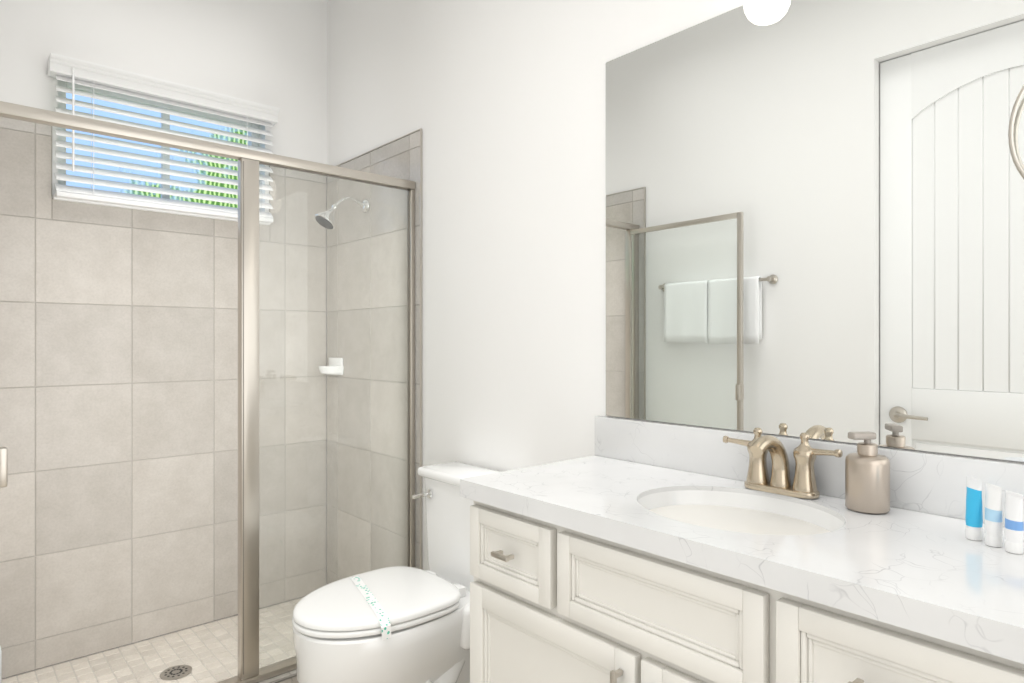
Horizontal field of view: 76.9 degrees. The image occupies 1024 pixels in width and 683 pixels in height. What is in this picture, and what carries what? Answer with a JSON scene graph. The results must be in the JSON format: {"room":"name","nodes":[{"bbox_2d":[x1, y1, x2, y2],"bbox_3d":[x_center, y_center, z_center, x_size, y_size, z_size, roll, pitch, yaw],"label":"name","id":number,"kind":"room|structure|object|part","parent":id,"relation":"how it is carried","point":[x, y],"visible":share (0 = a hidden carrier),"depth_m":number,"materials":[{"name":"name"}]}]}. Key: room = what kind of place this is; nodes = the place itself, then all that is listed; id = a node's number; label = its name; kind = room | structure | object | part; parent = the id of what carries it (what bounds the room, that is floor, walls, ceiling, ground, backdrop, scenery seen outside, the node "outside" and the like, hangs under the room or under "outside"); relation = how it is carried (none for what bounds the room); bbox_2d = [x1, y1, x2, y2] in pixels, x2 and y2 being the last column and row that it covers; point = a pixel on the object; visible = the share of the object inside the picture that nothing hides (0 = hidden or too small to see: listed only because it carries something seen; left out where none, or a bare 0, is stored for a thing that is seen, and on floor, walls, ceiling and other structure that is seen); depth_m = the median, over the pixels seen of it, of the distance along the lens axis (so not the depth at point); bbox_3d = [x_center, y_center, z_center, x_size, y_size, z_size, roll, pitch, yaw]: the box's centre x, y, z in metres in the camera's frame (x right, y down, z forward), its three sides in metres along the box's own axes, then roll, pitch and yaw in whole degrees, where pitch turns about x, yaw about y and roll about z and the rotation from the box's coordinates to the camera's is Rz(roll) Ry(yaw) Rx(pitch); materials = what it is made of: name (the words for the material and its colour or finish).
{"room":"bathroom","nodes":[
{"label":"bathroom","id":0,"kind":"room"},
{"bbox_2d":[0,0,326,678],"bbox_3d":[-1.476,-0.215,2.694,1.430,2.850,0.150,0,0,-42],"label":"wall","id":1,"kind":"structure","parent":0,"point":[271,52],"depth_m":2.73,"materials":[{"name":"white paint"}]},
{"bbox_2d":[53,67,272,224],"bbox_3d":[-1.416,-0.776,2.672,0.800,0.502,0.203,0,0,-42],"label":"window blinds","id":2,"kind":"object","parent":1,"relation":"in","point":[166,109],"depth_m":2.57,"materials":[{"name":"white plastic"}]},
{"bbox_2d":[48,52,279,124],"bbox_3d":[-1.371,-1.007,2.619,0.832,0.060,0.085,0,0,-42],"label":"window valance","id":3,"kind":"object","parent":2,"relation":"attached to","point":[91,72],"visible":0.97,"depth_m":2.56,"materials":[{"name":"white plastic"}]},
{"bbox_2d":[0,117,325,678],"bbox_3d":[-1.424,0.189,2.635,1.414,2.018,0.008,0,0,-42],"label":"tile wall","id":4,"kind":"structure","parent":1,"relation":"attached to","point":[119,414],"depth_m":2.57,"materials":[{"name":"grey tile"}]},
{"bbox_2d":[270,674,298,682],"bbox_3d":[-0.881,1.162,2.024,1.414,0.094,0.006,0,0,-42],"label":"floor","id":5,"kind":"structure","parent":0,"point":[292,680],"depth_m":2.15,"materials":[{"name":"tile"}]},
{"bbox_2d":[327,0,1023,570],"bbox_3d":[0.366,-0.215,1.809,0.150,2.850,3.920,0,0,-42],"label":"wall","id":6,"kind":"structure","parent":0,"point":[501,104],"depth_m":2.14,"materials":[{"name":"white paint"}]},
{"bbox_2d":[0,101,415,682],"bbox_3d":[-0.705,0.245,1.826,1.413,1.740,0.688,0,0,-42],"label":"shower enclosure","id":7,"kind":"object","parent":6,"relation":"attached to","point":[249,669],"visible":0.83,"depth_m":2.11,"materials":[{"name":"clear glass"}]},
{"bbox_3d":[-1.155,0.250,1.409,0.043,1.674,0.660,0,0,-42],"label":"door","id":8,"kind":"part","parent":7,"relation":"part of","materials":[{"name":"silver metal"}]},
{"bbox_2d":[257,669,295,682],"bbox_3d":[-0.916,1.118,2.064,1.414,0.006,0.112,0,0,-42],"label":"sill","id":9,"kind":"structure","parent":6,"relation":"attached to","point":[280,676],"depth_m":2.14,"materials":[{"name":"tile"}]},
{"bbox_2d":[327,130,419,583],"bbox_3d":[-0.621,0.189,2.802,0.008,2.018,0.809,0,0,-42],"label":"shower wall tile","id":10,"kind":"structure","parent":6,"relation":"attached to","point":[399,158],"depth_m":2.78,"materials":[{"name":"grey tile"}]},
{"bbox_2d":[319,357,343,374],"bbox_3d":[-0.851,0.115,2.989,0.086,0.080,0.134,0,0,-42],"label":"soap dish","id":11,"kind":"object","parent":10,"relation":"attached to","point":[332,367],"depth_m":2.96,"materials":[{"name":"white ceramic"}]},
{"bbox_2d":[314,197,368,229],"bbox_3d":[-0.723,-0.544,2.735,0.232,0.151,0.096,0,0,-42],"label":"shower head","id":12,"kind":"object","parent":10,"relation":"attached to","point":[364,206],"depth_m":2.70},
{"bbox_2d":[337,128,422,569],"bbox_3d":[-0.623,0.193,2.803,0.009,2.034,0.821,0,0,-42],"label":"trim","id":13,"kind":"structure","parent":6,"relation":"attached to","point":[421,343],"depth_m":2.48,"materials":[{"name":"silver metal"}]},
{"bbox_2d":[743,0,786,23],"bbox_3d":[0.704,-0.847,1.273,0.056,0.256,0.600,0,0,-42],"label":"sconce","id":14,"kind":"object","parent":6,"relation":"attached to","point":[759,11],"visible":1,"depth_m":1.43,"materials":[{"name":"white glass"}]},
{"bbox_2d":[606,0,1023,461],"bbox_3d":[0.634,-0.286,1.389,0.005,0.987,1.115,0,0,-42],"label":"vanity mirror","id":15,"kind":"object","parent":6,"relation":"attached to","point":[814,219],"visible":0.88,"depth_m":1.36,"materials":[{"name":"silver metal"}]},
{"bbox_2d":[1008,85,1023,178],"bbox_3d":[0.967,-0.372,0.992,0.024,0.360,0.328,0,0,-42],"label":"towel ring","id":16,"kind":"object","parent":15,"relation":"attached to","point":[1018,166],"visible":1,"depth_m":1.10,"materials":[{"name":"silver metal"}]},
{"bbox_3d":[-0.225,1.260,1.285,1.730,0.100,3.920,0,0,-42],"label":"floor","id":17,"kind":"structure","parent":0,"visible":0},
{"bbox_2d":[2,597,303,682],"bbox_3d":[-1.185,1.204,2.367,1.414,0.012,0.710,0,0,-42],"label":"shower floor mosaic","id":18,"kind":"object","parent":17,"relation":"on","point":[207,652],"visible":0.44,"depth_m":2.44,"materials":[{"name":"tile"}]},
{"bbox_2d":[0,646,1,682],"bbox_3d":[-1.802,1.100,2.222,0.068,0.195,0.068,0,0,-42],"label":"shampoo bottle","id":19,"kind":"object","parent":18,"relation":"on","point":[0,665],"visible":1,"depth_m":2.24,"materials":[{"name":"white plastic"}]},
{"bbox_2d":[160,665,191,679],"bbox_3d":[-1.214,1.196,2.332,0.104,0.004,0.104,0,0,-42],"label":"floor drain","id":20,"kind":"object","parent":18,"relation":"on","point":[176,672],"visible":1,"depth_m":2.33,"materials":[{"name":"silver metal"}]},
{"bbox_2d":[292,462,498,682],"bbox_3d":[-0.312,0.819,1.937,0.677,0.782,0.424,0,0,-42],"label":"toilet","id":21,"kind":"object","parent":17,"relation":"on","point":[399,624],"visible":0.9,"depth_m":1.83,"materials":[{"name":"white ceramic"}]},
{"bbox_2d":[460,416,1023,682],"bbox_3d":[0.440,0.699,1.226,0.508,1.022,1.154,0,0,-42],"label":"bathroom vanity","id":22,"kind":"object","parent":17,"relation":"on","point":[634,551],"visible":1,"depth_m":1.15,"materials":[{"name":"white paint"}]},
{"bbox_2d":[722,427,842,499],"bbox_3d":[0.539,0.254,1.341,0.138,0.132,0.256,0,0,-42],"label":"faucet","id":23,"kind":"object","parent":22,"relation":"on","point":[761,463],"depth_m":1.36,"materials":[{"name":"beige metal"}]},
{"bbox_2d":[845,432,889,513],"bbox_3d":[0.675,0.246,1.225,0.075,0.147,0.075,0,0,-42],"label":"soap dispenser","id":24,"kind":"object","parent":22,"relation":"on","point":[867,478],"visible":1,"depth_m":1.20,"materials":[{"name":"beige"}]},
{"bbox_2d":[965,476,982,540],"bbox_3d":[0.748,0.270,1.044,0.023,0.098,0.026,0,0,-42],"label":"tube","id":25,"kind":"object","parent":22,"relation":"on","point":[974,518],"visible":1,"depth_m":1.03,"materials":[{"name":"blue plastic"}]},
{"bbox_2d":[984,483,1002,546],"bbox_3d":[0.755,0.272,1.011,0.023,0.094,0.026,0,0,-42],"label":"tube","id":26,"kind":"object","parent":22,"relation":"on","point":[993,523],"visible":1,"depth_m":1.00,"materials":[{"name":"white plastic"}]},
{"bbox_2d":[1005,490,1023,553],"bbox_3d":[0.762,0.274,0.979,0.023,0.090,0.026,0,0,-42],"label":"tube","id":27,"kind":"object","parent":22,"relation":"on","point":[1014,527],"visible":1,"depth_m":0.97,"materials":[{"name":"white plastic"}]},
{"label":"outside","id":28,"kind":"structure","parent":0,"visible":0},
{"bbox_2d":[66,93,246,207],"bbox_3d":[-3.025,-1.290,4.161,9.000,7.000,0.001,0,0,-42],"label":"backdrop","id":29,"kind":"structure","parent":28,"point":[146,122],"depth_m":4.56,"materials":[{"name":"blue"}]}
]}

